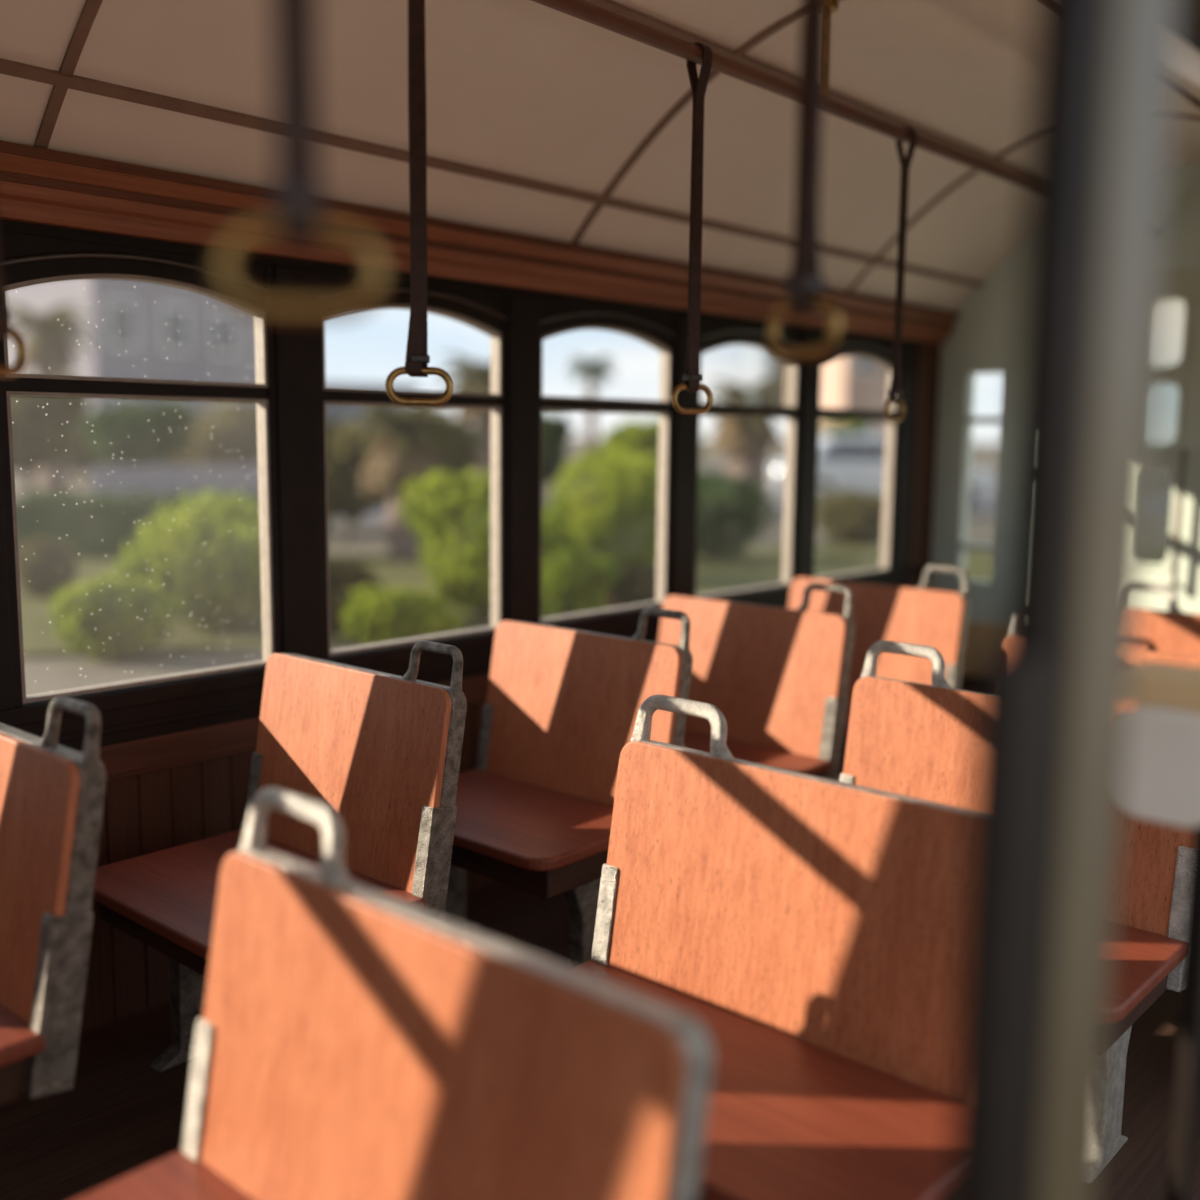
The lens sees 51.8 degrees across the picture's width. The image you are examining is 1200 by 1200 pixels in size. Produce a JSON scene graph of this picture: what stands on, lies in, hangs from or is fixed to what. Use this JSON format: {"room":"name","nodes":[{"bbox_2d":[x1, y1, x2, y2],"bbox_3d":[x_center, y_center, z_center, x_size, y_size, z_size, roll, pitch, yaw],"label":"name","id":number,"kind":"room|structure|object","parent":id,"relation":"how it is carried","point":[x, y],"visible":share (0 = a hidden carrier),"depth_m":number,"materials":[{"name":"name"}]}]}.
{"room":"vehicle interior","nodes":[
{"label":"vehicle interior","id":0,"kind":"room"},
{"bbox_2d":[0,219,929,1031],"bbox_3d":[-1.182,0.007,2.688,0.108,1.960,8.048,7,10,41],"label":"wall","id":1,"kind":"structure","parent":0,"point":[175,756],"depth_m":2.93,"materials":[{"name":"brown wood"}]},
{"bbox_2d":[0,338,22,710],"bbox_3d":[-1.280,-0.252,2.498,0.056,0.978,0.161,7,10,41],"label":"trim","id":2,"kind":"structure","parent":1,"relation":"attached to","point":[11,698],"depth_m":2.56,"materials":[{"name":"paint"}]},
{"bbox_2d":[0,231,274,702],"bbox_3d":[-1.022,-0.294,2.790,0.052,0.974,0.674,7,10,41],"label":"window","id":3,"kind":"structure","parent":1,"relation":"in","point":[27,260],"depth_m":2.74,"materials":[{"name":"paint"}]},
{"bbox_2d":[265,264,328,659],"bbox_3d":[-0.762,-0.325,3.081,0.056,0.978,0.161,7,10,41],"label":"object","id":4,"kind":"structure","parent":1,"relation":"attached to","point":[295,390],"depth_m":3.06,"materials":[{"name":"paint"}]},
{"bbox_2d":[317,271,508,655],"bbox_3d":[-0.504,-0.367,3.373,0.052,0.974,0.674,7,10,41],"label":"window","id":5,"kind":"structure","parent":1,"relation":"in","point":[482,311],"depth_m":3.43,"materials":[{"name":"paint"}]},
{"bbox_2d":[0,141,959,343],"bbox_3d":[-1.104,-0.847,2.511,0.092,0.157,8.048,7,10,41],"label":"trim","id":6,"kind":"structure","parent":1,"relation":"attached to","point":[42,186],"depth_m":3.15,"materials":[{"name":"brown wood"}]},
{"bbox_2d":[500,294,541,623],"bbox_3d":[-0.243,-0.398,3.663,0.056,0.978,0.161,7,10,41],"label":"trim","id":7,"kind":"structure","parent":1,"relation":"attached to","point":[522,335],"depth_m":3.63,"materials":[{"name":"paint"}]},
{"bbox_2d":[539,299,676,623],"bbox_3d":[0.014,-0.441,3.955,0.052,0.974,0.674,7,10,41],"label":"window","id":8,"kind":"structure","parent":1,"relation":"in","point":[558,317],"depth_m":3.98,"materials":[{"name":"paint"}]},
{"bbox_2d":[662,315,700,605],"bbox_3d":[0.275,-0.471,4.246,0.056,0.978,0.161,7,10,41],"label":"trim","id":9,"kind":"structure","parent":1,"relation":"attached to","point":[683,428],"depth_m":4.22,"materials":[{"name":"paint"}]},
{"bbox_2d":[695,319,798,598],"bbox_3d":[0.532,-0.513,4.537,0.052,0.974,0.674,7,10,41],"label":"window","id":10,"kind":"structure","parent":1,"relation":"in","point":[781,375],"depth_m":4.64,"materials":[{"name":"paint"}]},
{"bbox_2d":[788,332,821,586],"bbox_3d":[0.793,-0.544,4.828,0.056,0.978,0.161,7,10,41],"label":"trim","id":11,"kind":"structure","parent":1,"relation":"attached to","point":[809,370],"depth_m":4.80,"materials":[{"name":"paint"}]},
{"bbox_2d":[814,334,901,579],"bbox_3d":[1.051,-0.587,5.120,0.052,0.974,0.674,7,10,41],"label":"window","id":12,"kind":"structure","parent":1,"relation":"in","point":[880,353],"depth_m":5.19,"materials":[{"name":"paint"}]},
{"bbox_2d":[885,344,917,570],"bbox_3d":[1.314,-0.617,5.414,0.056,0.978,0.170,7,10,41],"label":"trim","id":13,"kind":"structure","parent":1,"relation":"attached to","point":[904,429],"depth_m":5.39,"materials":[{"name":"paint"}]},
{"bbox_2d":[908,341,940,589],"bbox_3d":[1.432,-0.593,5.561,0.068,1.124,0.201,7,10,41],"label":"trim","id":14,"kind":"structure","parent":1,"relation":"attached to","point":[928,362],"depth_m":5.53,"materials":[{"name":"brown wood"}]},
{"bbox_2d":[0,0,1199,311],"bbox_3d":[-0.367,-1.062,1.828,2.010,0.634,8.248,7,10,41],"label":"ceiling","id":15,"kind":"structure","parent":0,"point":[542,121],"depth_m":3.15,"materials":[{"name":"paint"}]},
{"bbox_2d":[531,0,1029,189],"bbox_3d":[-0.459,-1.198,1.893,0.060,0.271,8.048,7,10,41],"label":"rail","id":16,"kind":"object","parent":15,"relation":"attached to","point":[584,10],"visible":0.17,"depth_m":2.85,"materials":[{"name":"brown wood"}]},
{"bbox_2d":[0,244,27,376],"bbox_3d":[-0.795,-0.677,1.586,0.050,0.768,0.113,6,9,34],"label":"strap","id":17,"kind":"object","parent":16,"relation":"hanging from","point":[6,329],"visible":1,"depth_m":1.65,"materials":[{"name":"gold metal"}]},
{"bbox_2d":[385,0,453,405],"bbox_3d":[-0.314,-0.734,2.128,0.113,0.790,0.050,2,8,10],"label":"strap","id":18,"kind":"object","parent":16,"relation":"hanging from","point":[417,359],"visible":1,"depth_m":2.13,"materials":[{"name":"brown leather"}]},
{"bbox_2d":[671,42,712,413],"bbox_3d":[0.211,-0.808,2.718,0.047,0.790,0.118,7,10,41],"label":"strap","id":19,"kind":"object","parent":16,"relation":"hanging from","point":[692,377],"visible":0.96,"depth_m":2.71,"materials":[{"name":"brown leather"}]},
{"bbox_2d":[884,126,916,421],"bbox_3d":[0.830,-0.893,3.414,0.049,0.794,0.120,6,10,37],"label":"strap","id":20,"kind":"object","parent":16,"relation":"hanging from","point":[895,388],"visible":0.95,"depth_m":3.41,"materials":[{"name":"brown leather"}]},
{"bbox_3d":[0.243,-0.923,1.303,0.060,0.169,8.048,7,10,41],"label":"rail","id":21,"kind":"object","parent":15,"relation":"attached to","visible":0},
{"bbox_2d":[213,0,385,317],"bbox_3d":[-0.210,-0.576,0.835,0.114,0.754,0.049,2,8,10],"label":"strap","id":22,"kind":"object","parent":21,"relation":"hanging from","point":[298,199],"visible":1,"depth_m":0.86,"materials":[{"name":"gold metal"}]},
{"bbox_2d":[767,0,841,359],"bbox_3d":[0.230,-0.640,1.329,0.036,0.750,0.118,-6,10,-42],"label":"strap","id":23,"kind":"object","parent":21,"relation":"hanging from","point":[805,286],"visible":1,"depth_m":1.35,"materials":[{"name":"brown leather"}]},
{"bbox_2d":[0,761,1199,1199],"bbox_3d":[0.033,1.166,1.752,3.420,0.060,8.248,7,10,41],"label":"floor","id":24,"kind":"structure","parent":0,"point":[121,1115],"depth_m":2.51,"materials":[{"name":"brown wood"}]},
{"bbox_2d":[0,696,105,1105],"bbox_3d":[-1.176,0.623,1.968,0.639,0.933,0.542,7,10,41],"label":"seat","id":25,"kind":"object","parent":24,"relation":"on","point":[52,794],"visible":1,"depth_m":1.91,"materials":[{"name":"brown wood"}]},
{"bbox_2d":[93,640,466,1071],"bbox_3d":[-0.677,0.552,2.529,0.639,0.933,0.542,7,10,41],"label":"seat","id":26,"kind":"object","parent":24,"relation":"on","point":[382,750],"visible":0.57,"depth_m":2.55,"materials":[{"name":"brown wood"}]},
{"bbox_2d":[74,787,712,1199],"bbox_3d":[-0.359,0.746,1.297,0.800,0.886,0.546,7,10,41],"label":"seat","id":27,"kind":"object","parent":24,"relation":"on","point":[353,1040],"visible":1,"depth_m":1.41,"materials":[{"name":"brown wood"}]},
{"bbox_2d":[444,607,692,967],"bbox_3d":[-0.190,0.487,3.050,0.653,0.933,0.542,7,10,41],"label":"seat","id":28,"kind":"object","parent":24,"relation":"on","point":[535,810],"visible":0.67,"depth_m":3.08,"materials":[{"name":"brown wood"}]},
{"bbox_2d":[658,583,854,780],"bbox_3d":[0.305,0.418,3.602,0.680,0.933,0.542,7,10,41],"label":"seat","id":29,"kind":"object","parent":24,"relation":"on","point":[778,678],"visible":0.6,"depth_m":3.63,"materials":[{"name":"brown wood"}]},
{"bbox_2d":[574,695,970,1199],"bbox_3d":[0.188,0.669,1.911,0.800,0.886,0.546,7,10,41],"label":"seat","id":30,"kind":"object","parent":24,"relation":"on","point":[813,927],"visible":0.59,"depth_m":1.95,"materials":[{"name":"brown wood"}]},
{"bbox_2d":[788,565,969,760],"bbox_3d":[0.794,0.351,4.134,0.680,0.933,0.542,7,10,41],"label":"seat","id":31,"kind":"object","parent":24,"relation":"on","point":[939,620],"visible":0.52,"depth_m":4.15,"materials":[{"name":"brown wood"}]},
{"bbox_2d":[839,641,1193,1177],"bbox_3d":[0.747,0.591,2.539,0.800,0.886,0.546,7,10,41],"label":"seat","id":32,"kind":"object","parent":24,"relation":"on","point":[906,738],"visible":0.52,"depth_m":2.48,"materials":[{"name":"brown wood"}]},
{"bbox_2d":[1003,646,1199,710],"bbox_3d":[1.304,0.512,3.165,0.800,0.886,0.546,7,10,41],"label":"seat","id":33,"kind":"object","parent":24,"relation":"on","point":[1139,656],"visible":0.02,"depth_m":3.25,"materials":[{"name":"brown wood"}]},
{"bbox_2d":[1122,661,1199,1199],"bbox_3d":[0.692,0.623,1.546,0.123,1.086,0.100,7,10,41],"label":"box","id":34,"kind":"object","parent":24,"relation":"on","point":[1162,771],"visible":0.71,"depth_m":1.47,"materials":[{"name":"grey metal"}]},
{"bbox_2d":[1133,582,1199,656],"bbox_3d":[1.860,0.434,3.790,0.800,0.886,0.546,7,10,41],"label":"seat","id":35,"kind":"object","parent":24,"relation":"on","point":[1174,631],"visible":0.16,"depth_m":4.04,"materials":[{"name":"brown wood"}]},
{"bbox_2d":[930,163,1199,691],"bbox_3d":[2.284,-0.515,5.004,2.270,2.449,0.116,7,10,41],"label":"wall","id":36,"kind":"structure","parent":0,"point":[987,330],"depth_m":5.44,"materials":[{"name":"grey paint"}]},
{"bbox_2d":[955,367,1008,587],"bbox_3d":[1.707,-0.542,5.493,0.200,0.960,0.068,7,10,41],"label":"window","id":37,"kind":"structure","parent":36,"relation":"in","point":[962,546],"depth_m":5.50,"materials":[{"name":"teal paint"}]},
{"bbox_2d":[1136,266,1199,613],"bbox_3d":[2.296,-0.301,4.989,0.670,2.030,0.123,7,10,41],"label":"door","id":38,"kind":"structure","parent":36,"relation":"in","point":[1169,555],"depth_m":4.94,"materials":[{"name":"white paint"}]},
{"bbox_2d":[1176,0,1199,51],"bbox_3d":[0.377,0.184,1.283,0.120,2.020,8.108,7,10,41],"label":"wall","id":39,"kind":"structure","parent":0,"point":[1188,11],"depth_m":1.58,"materials":[{"name":"brown wood"}]},
{"bbox_2d":[951,0,1177,1199],"bbox_3d":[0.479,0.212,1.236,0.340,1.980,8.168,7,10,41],"label":"pole","id":40,"kind":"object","parent":39,"relation":"attached to","point":[1052,708],"depth_m":0.78,"materials":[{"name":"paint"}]},
{"label":"outside","id":41,"kind":"structure","parent":0,"visible":0},
{"bbox_2d":[20,543,995,657],"bbox_3d":[0.059,-0.176,11.835,16.252,0.030,6.000,-2,8,-16],"label":"lawn","id":42,"kind":"structure","parent":41,"point":[758,566],"depth_m":11.82,"materials":[{"name":"green plant"}]},
{"bbox_2d":[18,535,80,597],"bbox_3d":[-4.590,-0.249,10.235,0.540,0.572,0.568,-2,8,-20],"label":"shrub","id":43,"kind":"object","parent":42,"relation":"on","point":[49,564],"visible":0.93,"depth_m":10.11,"materials":[{"name":"green plant"}]},
{"bbox_2d":[48,570,174,662],"bbox_3d":[-3.048,0.108,7.686,0.741,0.608,0.734,7,10,41],"label":"shrub","id":44,"kind":"object","parent":42,"relation":"on","point":[76,614],"visible":1,"depth_m":7.49,"materials":[{"name":"green plant"}]},
{"bbox_2d":[16,488,331,558],"bbox_3d":[-4.709,-0.839,13.492,3.560,0.788,0.617,1,8,0],"label":"hedge","id":45,"kind":"object","parent":42,"relation":"on","point":[112,522],"visible":0.49,"depth_m":13.20,"materials":[{"name":"green plant"}]},
{"bbox_2d":[110,487,261,629],"bbox_3d":[-2.751,-0.288,8.806,1.449,1.055,1.460,2,8,13],"label":"shrub","id":46,"kind":"object","parent":42,"relation":"on","point":[237,568],"visible":0.66,"depth_m":8.42,"materials":[{"name":"green plant"}]},
{"bbox_2d":[329,558,385,631],"bbox_3d":[-1.776,-0.016,8.661,0.601,0.581,0.626,7,10,41],"label":"shrub","id":47,"kind":"object","parent":42,"relation":"on","point":[351,574],"visible":0.4,"depth_m":8.51,"materials":[{"name":"green plant"}]},
{"bbox_2d":[348,406,453,560],"bbox_3d":[-2.127,-1.250,13.453,1.158,1.852,1.150,7,10,41],"label":"palm tree","id":48,"kind":"object","parent":42,"relation":"on","point":[401,448],"visible":0.92,"depth_m":13.24,"materials":[{"name":"green plant"}]},
{"bbox_2d":[398,467,568,615],"bbox_3d":[-0.834,-0.439,9.409,1.245,1.203,1.239,7,10,41],"label":"shrub","id":49,"kind":"object","parent":42,"relation":"on","point":[441,522],"visible":0.58,"depth_m":9.13,"materials":[{"name":"green plant"}]},
{"bbox_2d":[541,546,623,617],"bbox_3d":[-0.198,-0.037,8.480,0.616,0.690,0.692,-5,9,-35],"label":"shrub","id":50,"kind":"object","parent":42,"relation":"on","point":[572,582],"visible":0.75,"depth_m":8.28,"materials":[{"name":"green plant"}]},
{"bbox_2d":[543,444,658,565],"bbox_3d":[0.142,-0.812,11.798,1.592,1.349,1.399,7,10,41],"label":"shrub","id":51,"kind":"object","parent":42,"relation":"on","point":[629,493],"visible":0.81,"depth_m":11.42,"materials":[{"name":"green plant"}]},
{"bbox_2d":[606,555,620,607],"bbox_3d":[0.043,-0.132,9.776,0.363,0.464,0.323,7,10,41],"label":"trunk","id":52,"kind":"object","parent":42,"relation":"on","point":[611,602],"visible":0.02,"depth_m":9.69,"materials":[{"name":"wood"}]},
{"bbox_2d":[610,558,656,605],"bbox_3d":[0.356,-0.066,9.479,0.550,0.519,0.546,7,10,41],"label":"shrub","id":53,"kind":"object","parent":42,"relation":"on","point":[636,584],"visible":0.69,"depth_m":9.34,"materials":[{"name":"green plant"}]},
{"bbox_2d":[697,470,777,558],"bbox_3d":[1.328,-0.951,14.040,1.396,1.050,1.350,7,10,41],"label":"shrub","id":54,"kind":"object","parent":42,"relation":"on","point":[723,498],"visible":0.77,"depth_m":13.61,"materials":[{"name":"green plant"}]},
{"bbox_2d":[816,488,882,545],"bbox_3d":[3.323,-1.062,16.052,1.293,0.790,1.251,7,10,41],"label":"shrub","id":55,"kind":"object","parent":42,"relation":"on","point":[857,513],"visible":0.84,"depth_m":15.69,"materials":[{"name":"green plant"}]},
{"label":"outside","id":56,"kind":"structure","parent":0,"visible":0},
{"bbox_2d":[329,497,997,522],"bbox_3d":[3.124,-1.847,24.489,38.813,0.020,6.000,-2,8,-17],"label":"road","id":57,"kind":"structure","parent":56,"point":[981,506],"depth_m":23.28,"materials":[{"name":"grey asphalt"}]},
{"bbox_2d":[435,353,490,489],"bbox_3d":[-1.998,-2.906,21.811,1.836,2.888,1.824,7,10,41],"label":"palm tree","id":58,"kind":"object","parent":57,"relation":"on","point":[478,380],"visible":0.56,"depth_m":21.52,"materials":[{"name":"green plant"}]},
{"bbox_2d":[768,435,998,508],"bbox_3d":[5.396,-2.476,23.909,4.208,1.430,1.810,1,8,1],"label":"parked car","id":59,"kind":"object","parent":57,"relation":"on","point":[856,462],"visible":0.3,"depth_m":23.11,"materials":[{"name":"silver metal"}]},
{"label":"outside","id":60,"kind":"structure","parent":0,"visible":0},
{"bbox_2d":[14,437,1000,694],"bbox_3d":[-6.584,-12.830,105.091,450.000,0.001,450.000,7,10,41],"label":"ground","id":61,"kind":"structure","parent":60,"point":[62,673],"depth_m":15.74,"materials":[{"name":"grey concrete"}]},
{"bbox_2d":[10,371,93,497],"bbox_3d":[-8.045,-2.091,17.363,1.785,2.249,1.852,7,10,41],"label":"tree","id":62,"kind":"object","parent":61,"relation":"on","point":[38,440],"visible":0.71,"depth_m":16.93,"materials":[{"name":"green plant"}]},
{"bbox_2d":[7,304,98,494],"bbox_3d":[-11.403,-4.116,25.648,2.017,4.024,2.002,7,10,41],"label":"palm tree","id":63,"kind":"object","parent":61,"relation":"on","point":[48,346],"visible":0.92,"depth_m":25.32,"materials":[{"name":"green plant"}]},
{"bbox_2d":[35,423,114,481],"bbox_3d":[-13.825,-3.966,32.842,2.419,1.711,2.403,4,8,21],"label":"tree","id":64,"kind":"object","parent":61,"relation":"on","point":[84,457],"visible":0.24,"depth_m":32.09,"materials":[{"name":"green plant"}]},
{"bbox_2d":[5,279,256,465],"bbox_3d":[-18.051,-10.085,46.995,8.600,9.870,9.821,5,9,29],"label":"apartment building","id":65,"kind":"structure","parent":61,"relation":"on","point":[144,333],"depth_m":43.18,"materials":[{"name":"stone"}]},
{"bbox_2d":[78,400,196,465],"bbox_3d":[-11.140,-3.792,29.752,2.610,2.242,2.631,7,10,41],"label":"tree","id":66,"kind":"object","parent":61,"relation":"on","point":[146,446],"visible":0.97,"depth_m":29.00,"materials":[{"name":"green plant"}]},
{"bbox_2d":[90,466,258,496],"bbox_3d":[-8.777,-2.596,26.863,4.226,0.620,0.300,-4,9,-28],"label":"wall","id":67,"kind":"structure","parent":61,"relation":"on","point":[161,480],"depth_m":26.48,"materials":[{"name":"grey concrete"}]},
{"bbox_2d":[160,413,216,465],"bbox_3d":[-13.548,-5.289,41.619,3.291,2.048,3.319,2,8,7],"label":"tree","id":68,"kind":"object","parent":61,"relation":"on","point":[166,460],"visible":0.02,"depth_m":40.57,"materials":[{"name":"green plant"}]},
{"bbox_2d":[169,402,257,465],"bbox_3d":[-9.589,-4.223,32.776,3.794,2.319,3.607,7,10,41],"label":"tree","id":69,"kind":"object","parent":61,"relation":"on","point":[236,430],"visible":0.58,"depth_m":31.57,"materials":[{"name":"green plant"}]},
{"bbox_2d":[326,417,388,541],"bbox_3d":[-3.235,-1.570,15.919,1.822,1.717,1.822,7,10,41],"label":"tree","id":70,"kind":"object","parent":61,"relation":"on","point":[345,458],"visible":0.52,"depth_m":15.35,"materials":[{"name":"green plant"}]},
{"bbox_2d":[326,383,420,427],"bbox_3d":[-12.627,-8.757,61.129,6.084,3.570,6.600,-2,8,-21],"label":"building","id":71,"kind":"structure","parent":61,"relation":"on","point":[338,413],"depth_m":58.10,"materials":[{"name":"stone"}]},
{"bbox_2d":[338,585,466,644],"bbox_3d":[-1.239,0.137,7.791,0.734,0.533,0.754,7,10,41],"label":"shrub","id":72,"kind":"object","parent":61,"relation":"on","point":[373,615],"visible":0.84,"depth_m":7.58,"materials":[{"name":"green plant"}]},
{"bbox_2d":[420,408,484,501],"bbox_3d":[-2.347,-1.803,17.378,1.507,1.803,1.393,7,10,41],"label":"tree","id":73,"kind":"object","parent":61,"relation":"on","point":[466,443],"visible":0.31,"depth_m":17.08,"materials":[{"name":"green plant"}]},
{"bbox_2d":[542,411,575,509],"bbox_3d":[-0.957,-2.146,19.908,0.994,1.830,0.974,7,10,41],"label":"tree","id":74,"kind":"object","parent":61,"relation":"on","point":[556,431],"visible":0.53,"depth_m":19.65,"materials":[{"name":"green plant"}]},
{"bbox_2d":[565,356,617,484],"bbox_3d":[-0.232,-4.854,33.664,1.478,3.562,1.469,7,10,41],"label":"palm tree","id":75,"kind":"object","parent":61,"relation":"on","point":[591,368],"visible":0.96,"depth_m":33.48,"materials":[{"name":"green plant"}]},
{"bbox_2d":[597,418,706,532],"bbox_3d":[0.670,-1.686,16.962,1.592,1.748,1.558,7,10,41],"label":"tree","id":76,"kind":"object","parent":61,"relation":"on","point":[636,436],"visible":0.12,"depth_m":16.36,"materials":[{"name":"green plant"}]},
{"bbox_2d":[705,379,786,524],"bbox_3d":[2.388,-2.343,19.885,1.567,2.442,1.558,7,10,41],"label":"palm tree","id":77,"kind":"object","parent":61,"relation":"on","point":[747,441],"visible":0.58,"depth_m":19.56,"materials":[{"name":"green plant"}]},
{"bbox_2d":[819,419,874,435],"bbox_3d":[6.052,-3.575,30.834,1.478,2.004,1.469,7,10,41],"label":"palm tree","id":78,"kind":"object","parent":61,"relation":"on","point":[848,427],"visible":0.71,"depth_m":30.55,"materials":[{"name":"green plant"}]},
{"bbox_2d":[819,356,887,436],"bbox_3d":[9.649,-7.071,42.984,4.290,5.570,7.600,1,8,0],"label":"house","id":79,"kind":"structure","parent":61,"relation":"on","point":[847,382],"depth_m":39.55,"materials":[{"name":"stone"}]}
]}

